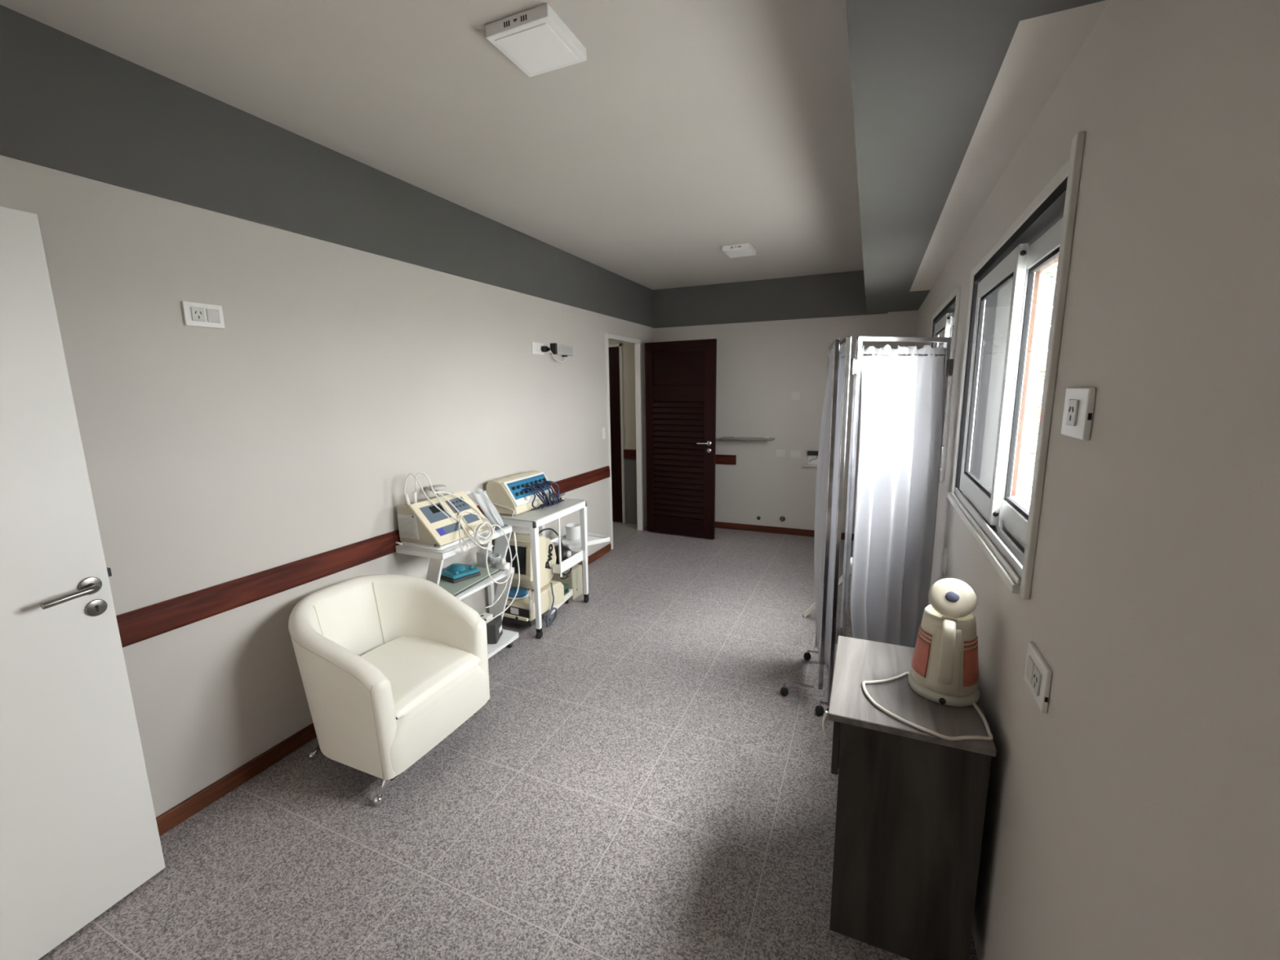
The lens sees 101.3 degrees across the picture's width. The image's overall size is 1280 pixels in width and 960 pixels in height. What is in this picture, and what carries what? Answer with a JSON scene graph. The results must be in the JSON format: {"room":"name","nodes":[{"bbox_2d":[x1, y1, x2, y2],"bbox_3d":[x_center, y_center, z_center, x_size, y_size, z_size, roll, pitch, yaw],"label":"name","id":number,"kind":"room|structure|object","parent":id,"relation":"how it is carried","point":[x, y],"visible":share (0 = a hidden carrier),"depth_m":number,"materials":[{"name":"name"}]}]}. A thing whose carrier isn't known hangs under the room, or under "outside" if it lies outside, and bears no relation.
{"room":"examination room","nodes":[
{"label":"examination room","id":0,"kind":"room"},
{"bbox_2d":[0,155,653,817],"bbox_3d":[-1.028,-0.330,3.427,0.045,2.655,6.078,3,11,23],"label":"wall","id":1,"kind":"structure","parent":0,"point":[295,429],"depth_m":2.16,"materials":[{"name":"white paint"}]},
{"bbox_2d":[181,300,225,328],"bbox_3d":[-1.615,-0.610,1.945,0.017,0.086,0.128,3,11,23],"label":"wall socket","id":2,"kind":"object","parent":1,"relation":"attached to","point":[194,313],"visible":1,"depth_m":1.94,"materials":[{"name":"white plastic"}]},
{"bbox_2d":[0,4,653,327],"bbox_3d":[-1.002,-1.445,3.270,0.004,0.405,5.778,3,11,23],"label":"ceiling beam","id":3,"kind":"structure","parent":1,"relation":"attached to","point":[68,104],"depth_m":2.01,"materials":[{"name":"grey paint"}]},
{"bbox_2d":[115,466,609,647],"bbox_3d":[-1.209,0.289,3.008,0.022,0.112,4.575,3,11,23],"label":"trim","id":4,"kind":"structure","parent":1,"relation":"attached to","point":[137,625],"depth_m":2.15,"materials":[{"name":"red wood"}]},
{"bbox_2d":[155,543,611,836],"bbox_3d":[-1.201,1.034,3.138,0.016,0.072,4.575,3,11,23],"label":"baseboard","id":5,"kind":"structure","parent":1,"relation":"attached to","point":[167,820],"depth_m":2.13,"materials":[{"name":"brown wood"}]},
{"bbox_2d":[531,342,543,355],"bbox_3d":[-0.757,-0.975,3.893,0.014,0.085,0.150,3,11,23],"label":"wall socket","id":6,"kind":"object","parent":1,"relation":"attached to","point":[535,347],"visible":0.98,"depth_m":3.88,"materials":[{"name":"white plastic"}]},
{"bbox_2d":[541,342,573,362],"bbox_3d":[-0.643,-0.993,4.105,0.054,0.141,0.419,3,11,23],"label":"lamp","id":7,"kind":"object","parent":1,"relation":"attached to","point":[565,351],"visible":1,"depth_m":4.09,"materials":[{"name":"white plastic"}]},
{"bbox_2d":[601,426,605,439],"bbox_3d":[-0.341,-0.440,4.935,0.015,0.108,0.062,3,11,23],"label":"light switch","id":8,"kind":"object","parent":1,"relation":"attached to","point":[603,431],"visible":1,"depth_m":4.92,"materials":[{"name":"white plastic"}]},
{"bbox_2d":[604,333,644,549],"bbox_3d":[-0.163,-0.401,5.421,0.062,2.088,0.832,3,11,23],"label":"trim","id":9,"kind":"structure","parent":1,"relation":"attached to","point":[637,343],"depth_m":5.63,"materials":[{"name":"white wood"}]},
{"bbox_2d":[644,338,716,539],"bbox_3d":[0.403,-0.406,5.485,0.785,2.036,0.095,4,11,28],"label":"door","id":10,"kind":"structure","parent":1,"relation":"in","point":[681,375],"depth_m":5.49,"materials":[{"name":"brown wood"}]},
{"bbox_2d":[0,0,863,289],"bbox_3d":[0.273,-1.617,2.622,2.855,0.120,6.078,3,11,23],"label":"ceiling","id":11,"kind":"structure","parent":0,"point":[686,131],"depth_m":2.01,"materials":[{"name":"paint"}]},
{"bbox_2d":[484,3,586,77],"bbox_3d":[-0.319,-1.356,1.633,0.222,0.038,0.228,3,11,23],"label":"ceiling light","id":12,"kind":"object","parent":11,"relation":"in","point":[536,40],"visible":1,"depth_m":1.59,"materials":[{"name":"white plastic"}]},
{"bbox_2d":[494,22,577,74],"bbox_3d":[-0.318,-1.339,1.636,0.182,0.004,0.187,3,11,23],"label":"diffuser","id":13,"kind":"object","parent":12,"relation":"attached to","point":[536,48],"depth_m":1.62,"materials":[{"name":"white plastic"}]},
{"bbox_2d":[722,243,755,257],"bbox_3d":[0.786,-1.809,4.146,0.212,0.038,0.259,3,11,23],"label":"recessed light","id":14,"kind":"object","parent":11,"relation":"in","point":[744,249],"visible":1,"depth_m":4.07,"materials":[{"name":"white plastic"}]},
{"bbox_2d":[725,248,753,257],"bbox_3d":[0.786,-1.792,4.150,0.172,0.004,0.218,3,11,23],"label":"diffuser","id":15,"kind":"object","parent":14,"relation":"attached to","point":[732,253],"depth_m":4.13,"materials":[{"name":"white plastic"}]},
{"bbox_2d":[38,521,977,959],"bbox_3d":[-0.542,1.038,3.503,4.759,0.080,5.998,3,11,23],"label":"floor","id":16,"kind":"structure","parent":0,"point":[636,778],"depth_m":1.97,"materials":[{"name":"tile"}]},
{"bbox_2d":[288,573,489,805],"bbox_3d":[-1.123,0.847,2.344,0.666,0.710,0.674,3,11,23],"label":"armchair","id":17,"kind":"object","parent":16,"relation":"on","point":[390,665],"visible":1,"depth_m":2.23,"materials":[{"name":"beige leather"}]},
{"bbox_2d":[395,523,519,658],"bbox_3d":[-1.025,0.693,3.036,0.326,0.774,0.574,3,11,23],"label":"equipment cart","id":18,"kind":"object","parent":16,"relation":"on","point":[437,557],"visible":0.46,"depth_m":3.06,"materials":[{"name":"white metal"}]},
{"bbox_2d":[395,471,511,583],"bbox_3d":[-1.028,0.278,2.925,0.390,0.687,0.493,3,11,23],"label":"electrotherapy machine","id":19,"kind":"object","parent":18,"relation":"on","point":[440,522],"visible":1,"depth_m":2.80,"materials":[{"name":"beige plastic"}]},
{"bbox_2d":[397,513,418,539],"bbox_3d":[-1.216,0.244,2.753,0.135,0.130,0.007,3,11,23],"label":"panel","id":20,"kind":"object","parent":19,"relation":"attached to","point":[408,523],"depth_m":2.75,"materials":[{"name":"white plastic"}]},
{"bbox_2d":[395,523,511,559],"bbox_3d":[-1.032,0.330,2.974,0.322,0.038,0.570,3,11,23],"label":"shelf","id":21,"kind":"object","parent":18,"relation":"attached to","point":[448,552],"depth_m":2.75,"materials":[{"name":"white metal"}]},
{"bbox_2d":[439,566,500,595],"bbox_3d":[-1.043,0.568,2.999,0.285,0.012,0.430,3,10,19],"label":"tray","id":22,"kind":"object","parent":18,"relation":"on","point":[455,588],"visible":0.38,"depth_m":2.92,"materials":[{"name":"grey glass"}]},
{"bbox_2d":[440,563,480,583],"bbox_3d":[-1.047,0.520,3.039,0.210,0.068,0.200,6,12,36],"label":"case","id":23,"kind":"object","parent":22,"relation":"on","point":[453,573],"visible":0.88,"depth_m":2.99,"materials":[{"name":"teal plastic"}]},
{"bbox_2d":[465,488,503,526],"bbox_3d":[-0.923,0.172,3.128,0.231,0.221,0.118,3,11,23],"label":"towel","id":24,"kind":"object","parent":18,"relation":"on","point":[480,496],"visible":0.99,"depth_m":3.10,"materials":[{"name":"white fabric"}]},
{"bbox_2d":[454,561,514,599],"bbox_3d":[-1.028,0.585,3.018,0.322,0.028,0.570,3,11,23],"label":"shelf","id":25,"kind":"object","parent":18,"relation":"attached to","point":[501,574],"depth_m":3.01,"materials":[{"name":"clear glass"}]},
{"bbox_2d":[476,549,493,567],"bbox_3d":[-0.955,0.485,3.230,0.075,0.094,0.065,3,11,23],"label":"box","id":26,"kind":"object","parent":18,"relation":"on","point":[481,555],"visible":0.82,"depth_m":3.20,"materials":[{"name":"plastic"}]},
{"bbox_2d":[486,615,502,644],"bbox_3d":[-0.937,0.909,3.192,0.166,0.120,0.135,-1,10,2],"label":"box","id":27,"kind":"object","parent":18,"relation":"on","point":[494,628],"visible":0.53,"depth_m":3.13,"materials":[{"name":"grey plastic"}]},
{"bbox_2d":[480,612,493,623],"bbox_3d":[-0.932,0.828,3.130,0.094,0.059,0.129,3,11,23],"label":"charger","id":28,"kind":"object","parent":27,"relation":"on","point":[486,617],"visible":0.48,"depth_m":3.15,"materials":[{"name":"white plastic"}]},
{"bbox_2d":[491,523,508,529],"bbox_3d":[-0.861,0.278,3.129,0.105,0.007,0.105,3,11,23],"label":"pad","id":29,"kind":"object","parent":18,"relation":"on","point":[504,525],"visible":0.46,"depth_m":3.11,"materials":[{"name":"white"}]},
{"bbox_2d":[484,532,519,620],"bbox_3d":[-0.808,0.551,3.097,0.183,0.459,0.302,-2,10,-8],"label":"cable","id":30,"kind":"object","parent":18,"relation":"on","point":[502,565],"visible":1,"depth_m":3.15,"materials":[{"name":"white plastic"}]},
{"bbox_2d":[487,629,519,658],"bbox_3d":[-1.021,1.005,3.091,0.326,0.032,0.570,3,11,23],"label":"shelf","id":31,"kind":"object","parent":18,"relation":"attached to","point":[508,637],"depth_m":3.17,"materials":[{"name":"white metal"}]},
{"bbox_2d":[483,497,589,638],"bbox_3d":[-0.699,0.573,3.669,0.412,0.785,0.666,3,11,23],"label":"table","id":32,"kind":"object","parent":16,"relation":"on","point":[535,519],"visible":0.58,"depth_m":3.47,"materials":[{"name":"white metal"}]},
{"bbox_2d":[486,470,565,516],"bbox_3d":[-0.742,0.072,3.607,0.317,0.222,0.616,3,11,23],"label":"electrotherapy machine","id":33,"kind":"object","parent":32,"relation":"on","point":[517,494],"visible":0.99,"depth_m":3.44,"materials":[{"name":"beige plastic"}]},
{"bbox_2d":[528,589,533,613],"bbox_3d":[-0.700,0.778,3.363,0.026,0.160,0.025,3,11,23],"label":"probe","id":34,"kind":"object","parent":32,"relation":"hanging from","point":[530,593],"visible":1,"depth_m":3.36,"materials":[{"name":"white plastic"}]},
{"bbox_2d":[494,528,572,589],"bbox_3d":[-0.730,0.517,3.662,0.331,0.424,0.500,3,11,23],"label":"medical device","id":35,"kind":"object","parent":32,"relation":"on","point":[548,557],"visible":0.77,"depth_m":3.48,"materials":[{"name":"beige plastic"}]},
{"bbox_2d":[554,545,572,562],"bbox_3d":[-0.576,0.535,3.800,0.184,0.125,0.153,3,11,23],"label":"bag","id":36,"kind":"object","parent":32,"relation":"in","point":[567,553],"visible":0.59,"depth_m":3.74,"materials":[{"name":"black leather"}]},
{"bbox_2d":[552,550,582,573],"bbox_3d":[-0.648,0.569,3.795,0.362,0.076,0.312,3,11,23],"label":"shelf","id":37,"kind":"object","parent":32,"relation":"attached to","point":[576,557],"depth_m":3.69,"materials":[{"name":"white metal"}]},
{"bbox_2d":[545,582,557,626],"bbox_3d":[-0.598,0.839,3.529,0.044,0.296,0.130,3,11,23],"label":"coil","id":38,"kind":"object","parent":16,"relation":"on","point":[548,617],"visible":1,"depth_m":3.54,"materials":[{"name":"blue"}]},
{"bbox_2d":[542,588,573,621],"bbox_3d":[-0.698,0.896,3.815,0.290,0.098,0.395,2,10,16],"label":"platform","id":39,"kind":"object","parent":16,"relation":"on","point":[570,593],"visible":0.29,"depth_m":3.82,"materials":[{"name":"white plastic"}]},
{"bbox_2d":[502,580,564,626],"bbox_3d":[-0.751,0.825,3.609,0.282,0.194,0.398,4,11,26],"label":"control unit","id":40,"kind":"object","parent":39,"relation":"on","point":[518,612],"visible":0.63,"depth_m":3.48,"materials":[{"name":"beige plastic"}]},
{"bbox_2d":[507,586,528,599],"bbox_3d":[-0.816,0.747,3.471,0.181,0.058,0.095,3,11,23],"label":"pad","id":41,"kind":"object","parent":40,"relation":"on","point":[522,593],"visible":0.7,"depth_m":3.44,"materials":[{"name":"blue plastic"}]},
{"bbox_2d":[561,582,568,595],"bbox_3d":[-0.578,0.803,3.857,0.087,0.066,0.085,3,11,23],"label":"box","id":42,"kind":"object","parent":39,"relation":"on","point":[566,586],"visible":0.37,"depth_m":3.85,"materials":[{"name":"green plastic"}]},
{"bbox_2d":[551,564,582,599],"bbox_3d":[-0.585,0.779,4.078,0.237,0.235,0.155,3,11,23],"label":"case","id":43,"kind":"object","parent":16,"relation":"on","point":[575,580],"visible":0.52,"depth_m":4.00,"materials":[{"name":"plastic"}]},
{"bbox_2d":[803,556,853,617],"bbox_3d":[1.478,0.743,3.529,0.483,0.439,0.579,-8,12,-34],"label":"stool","id":44,"kind":"object","parent":16,"relation":"on","point":[810,609],"visible":0.09,"depth_m":3.60,"materials":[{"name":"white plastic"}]},
{"bbox_2d":[780,336,954,715],"bbox_3d":[1.032,0.234,2.564,0.523,1.782,0.667,-9,13,-40],"label":"folding screen","id":45,"kind":"object","parent":16,"relation":"on","point":[904,389],"visible":0.95,"depth_m":2.41,"materials":[{"name":"white fabric"}]},
{"bbox_2d":[813,346,840,657],"bbox_3d":[0.938,0.131,2.688,0.070,1.546,0.424,2,10,15],"label":"curtain","id":46,"kind":"object","parent":45,"relation":"hanging from","point":[821,491],"depth_m":2.55,"materials":[{"name":"white fabric"}]},
{"bbox_2d":[824,344,851,665],"bbox_3d":[0.960,0.131,2.619,0.048,1.529,0.499,2,10,15],"label":"curtain","id":47,"kind":"object","parent":45,"relation":"hanging from","point":[833,398],"depth_m":2.45,"materials":[{"name":"white fabric"}]},
{"bbox_2d":[849,344,945,648],"bbox_3d":[1.166,0.152,2.432,0.440,1.514,0.102,-3,10,-14],"label":"curtain","id":48,"kind":"object","parent":45,"relation":"hanging from","point":[903,411],"depth_m":2.40,"materials":[{"name":"white fabric"}]},
{"bbox_2d":[827,635,996,959],"bbox_3d":[0.784,0.947,1.623,0.388,0.706,0.490,3,11,23],"label":"base cabinet","id":49,"kind":"object","parent":16,"relation":"on","point":[911,801],"visible":0.88,"depth_m":1.42,"materials":[{"name":"grey wood"}]},
{"bbox_2d":[822,711,831,741],"bbox_3d":[0.518,0.680,1.452,0.038,0.104,0.016,-9,13,-40],"label":"hanging cord","id":50,"kind":"object","parent":49,"relation":"hanging from","point":[826,713],"visible":1,"depth_m":1.44,"materials":[{"name":"white plastic"}]},
{"bbox_2d":[862,577,992,740],"bbox_3d":[0.784,0.448,1.442,0.305,0.339,0.342,3,11,23],"label":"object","id":51,"kind":"object","parent":49,"relation":"on","point":[944,671],"visible":1,"depth_m":1.43,"materials":[{"name":"beige plastic"}]},
{"bbox_2d":[550,532,609,548],"bbox_3d":[-0.461,0.466,4.031,0.353,0.032,0.365,6,12,33],"label":"shelf","id":52,"kind":"object","parent":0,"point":[593,539],"visible":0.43,"depth_m":4.03,"materials":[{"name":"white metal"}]},
{"bbox_2d":[564,523,580,540],"bbox_3d":[-0.521,0.404,4.096,0.124,0.108,0.124,3,11,23],"label":"pot","id":53,"kind":"object","parent":52,"relation":"on","point":[572,530],"visible":0.96,"depth_m":4.05,"materials":[{"name":"white ceramic"}]},
{"bbox_2d":[608,339,635,522],"bbox_3d":[-0.781,-0.765,6.364,1.865,2.500,0.120,3,11,23],"label":"wall","id":54,"kind":"structure","parent":0,"point":[628,348],"depth_m":5.97,"materials":[{"name":"beige paint"}]},
{"bbox_2d":[608,343,625,523],"bbox_3d":[-0.610,-0.534,6.249,0.915,2.080,0.026,3,11,23],"label":"door","id":55,"kind":"structure","parent":54,"relation":"in","point":[615,359],"depth_m":6.08,"materials":[{"name":"brown wood"}]},
{"bbox_2d":[623,448,635,459],"bbox_3d":[-0.067,-0.295,6.056,0.260,0.110,0.022,3,11,23],"label":"trim","id":56,"kind":"structure","parent":54,"relation":"attached to","point":[628,454],"depth_m":6.07,"materials":[{"name":"red wood"}]},
{"bbox_2d":[624,458,637,524],"bbox_3d":[-0.058,0.132,6.137,0.260,0.790,0.006,3,11,23],"label":"trim","id":57,"kind":"structure","parent":54,"relation":"attached to","point":[630,464],"depth_m":6.16,"materials":[{"name":"grey paint"}]},
{"bbox_2d":[653,310,918,533],"bbox_3d":[1.496,-0.740,5.579,2.845,2.655,0.150,3,11,23],"label":"wall","id":58,"kind":"structure","parent":0,"point":[759,364],"depth_m":5.55,"materials":[{"name":"white paint"}]},
{"bbox_2d":[715,454,736,464],"bbox_3d":[0.928,-0.228,5.827,0.282,0.106,0.020,3,11,23],"label":"trim","id":59,"kind":"structure","parent":58,"relation":"attached to","point":[720,459],"depth_m":5.81,"materials":[{"name":"red wood"}]},
{"bbox_2d":[719,435,775,440],"bbox_3d":[1.142,-0.437,5.596,0.555,0.038,0.200,3,11,23],"label":"wall shelf","id":60,"kind":"object","parent":58,"relation":"attached to","point":[736,437],"visible":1,"depth_m":5.56,"materials":[{"name":"grey glass"}]},
{"bbox_2d":[653,270,888,328],"bbox_3d":[1.244,-1.845,5.406,2.395,0.411,0.004,3,11,23],"label":"trim","id":61,"kind":"structure","parent":58,"relation":"attached to","point":[842,294],"depth_m":5.39,"materials":[{"name":"grey paint"}]},
{"bbox_2d":[775,449,786,457],"bbox_3d":[1.494,-0.283,5.572,0.100,0.076,0.012,3,11,23],"label":"wall socket","id":62,"kind":"object","parent":58,"relation":"attached to","point":[780,453],"visible":1,"depth_m":5.57,"materials":[{"name":"grey plastic"}]},
{"bbox_2d":[779,515,785,521],"bbox_3d":[1.533,0.423,5.657,0.060,0.060,0.059,3,11,23],"label":"valve","id":63,"kind":"object","parent":58,"relation":"attached to","point":[782,518],"visible":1,"depth_m":5.67,"materials":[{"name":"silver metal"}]},
{"bbox_2d":[715,521,853,540],"bbox_3d":[1.392,0.541,5.764,2.649,0.072,0.016,3,11,23],"label":"baseboard","id":64,"kind":"structure","parent":58,"relation":"attached to","point":[804,532],"depth_m":5.75,"materials":[{"name":"brown wood"}]},
{"bbox_2d":[790,450,801,457],"bbox_3d":[1.635,-0.271,5.513,0.112,0.080,0.012,3,11,23],"label":"wall socket","id":65,"kind":"object","parent":58,"relation":"attached to","point":[793,454],"visible":1,"depth_m":5.51,"materials":[{"name":"grey plastic"}]},
{"bbox_2d":[803,450,818,466],"bbox_3d":[1.768,-0.218,5.415,0.150,0.156,0.100,3,11,23],"label":"holder","id":66,"kind":"object","parent":58,"relation":"attached to","point":[812,455],"visible":0.79,"depth_m":5.43,"materials":[{"name":"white plastic"}]},
{"bbox_2d":[803,463,817,466],"bbox_3d":[1.769,-0.149,5.427,0.150,0.015,0.100,3,11,23],"label":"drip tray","id":67,"kind":"object","parent":66,"relation":"on","point":[805,464],"depth_m":5.41,"materials":[{"name":"plastic"}]},
{"bbox_2d":[915,0,1279,959],"bbox_3d":[1.495,-0.020,2.316,0.196,2.955,5.978,3,11,23],"label":"wall","id":68,"kind":"structure","parent":0,"point":[1137,816],"depth_m":0.72,"materials":[{"name":"white paint"}]},
{"bbox_2d":[929,286,960,482],"bbox_3d":[1.821,-0.533,3.025,0.238,0.938,1.175,3,11,23],"label":"window","id":69,"kind":"structure","parent":68,"relation":"in","point":[944,321],"depth_m":2.74,"materials":[{"name":"white metal"}]},
{"bbox_2d":[942,547,948,574],"bbox_3d":[1.392,0.370,2.399,0.014,0.110,0.070,3,11,23],"label":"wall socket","id":70,"kind":"object","parent":68,"relation":"attached to","point":[944,561],"visible":1,"depth_m":2.38,"materials":[{"name":"white plastic"}]},
{"bbox_2d":[845,0,1105,313],"bbox_3d":[1.225,-1.313,2.312,0.439,0.399,5.778,3,11,23],"label":"ceiling beam","id":71,"kind":"structure","parent":68,"relation":"attached to","point":[924,73],"depth_m":1.30,"materials":[{"name":"grey paint"}]},
{"bbox_2d":[909,0,1110,291],"bbox_3d":[1.421,-1.328,2.384,0.138,0.399,3.197,3,11,23],"label":"trim","id":72,"kind":"structure","parent":68,"relation":"attached to","point":[1042,49],"depth_m":1.33,"materials":[{"name":"white paint"}]},
{"bbox_2d":[946,130,1085,599],"bbox_3d":[1.205,-0.299,1.623,0.238,0.974,1.212,3,11,23],"label":"window","id":73,"kind":"structure","parent":68,"relation":"in","point":[1005,286],"depth_m":1.57,"materials":[{"name":"white metal"}]},
{"bbox_2d":[1023,641,1052,713],"bbox_3d":[0.833,0.411,1.104,0.015,0.092,0.140,3,11,23],"label":"wall socket","id":74,"kind":"object","parent":68,"relation":"attached to","point":[1037,673],"visible":1,"depth_m":1.08,"materials":[{"name":"white plastic"}]},
{"bbox_2d":[1061,386,1096,439],"bbox_3d":[0.809,-0.125,0.974,0.016,0.092,0.124,3,11,23],"label":"wall socket","id":75,"kind":"object","parent":68,"relation":"attached to","point":[1079,402],"visible":1,"depth_m":0.95,"materials":[{"name":"white plastic"}]},
{"bbox_3d":[-0.946,0.216,0.279,2.649,2.655,0.120,3,11,23],"label":"wall","id":76,"kind":"structure","parent":0,"visible":0},
{"bbox_2d":[0,205,165,959],"bbox_3d":[-1.729,0.359,1.220,0.103,2.050,0.812,3,10,19],"label":"door","id":77,"kind":"structure","parent":76,"relation":"in","point":[79,833],"depth_m":1.47,"materials":[{"name":"white paint"}]},
{"label":"outside","id":78,"kind":"structure","parent":0,"visible":0},
{"bbox_2d":[1017,428,1038,505],"bbox_3d":[41.943,0.390,8.170,69.445,0.400,72.000,3,11,23],"label":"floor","id":79,"kind":"structure","parent":78,"point":[1024,491],"depth_m":10.84,"materials":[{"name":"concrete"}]},
{"bbox_2d":[1018,435,1037,488],"bbox_3d":[12.022,-0.046,11.861,6.300,0.040,21.000,3,11,23],"label":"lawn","id":80,"kind":"structure","parent":79,"relation":"on","point":[1026,475],"depth_m":14.36,"materials":[{"name":"white"}]},
{"bbox_2d":[1024,440,1037,471],"bbox_3d":[8.404,-0.368,10.611,1.038,1.121,1.056,3,11,23],"label":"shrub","id":81,"kind":"object","parent":80,"relation":"on","point":[1033,452],"visible":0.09,"depth_m":10.84,"materials":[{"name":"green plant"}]},
{"bbox_2d":[1024,367,1045,440],"bbox_3d":[12.543,-2.150,15.668,2.646,2.782,2.658,3,11,23],"label":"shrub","id":82,"kind":"object","parent":80,"relation":"on","point":[1034,405],"visible":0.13,"depth_m":15.85,"materials":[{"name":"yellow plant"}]},
{"bbox_2d":[1040,262,1057,290],"bbox_3d":[10.884,-4.342,12.722,4.138,8.161,4.061,3,11,23],"label":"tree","id":83,"kind":"object","parent":80,"relation":"on","point":[1046,272],"visible":0.02,"depth_m":13.45,"materials":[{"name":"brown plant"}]},
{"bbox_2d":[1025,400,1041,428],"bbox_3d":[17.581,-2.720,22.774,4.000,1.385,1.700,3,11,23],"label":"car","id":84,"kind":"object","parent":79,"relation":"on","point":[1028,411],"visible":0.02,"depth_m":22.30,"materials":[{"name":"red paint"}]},
{"bbox_2d":[1027,261,1057,400],"bbox_3d":[34.347,-9.638,32.913,24.000,11.100,10.100,3,11,23],"label":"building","id":85,"kind":"structure","parent":79,"relation":"on","point":[1043,320],"depth_m":31.83,"materials":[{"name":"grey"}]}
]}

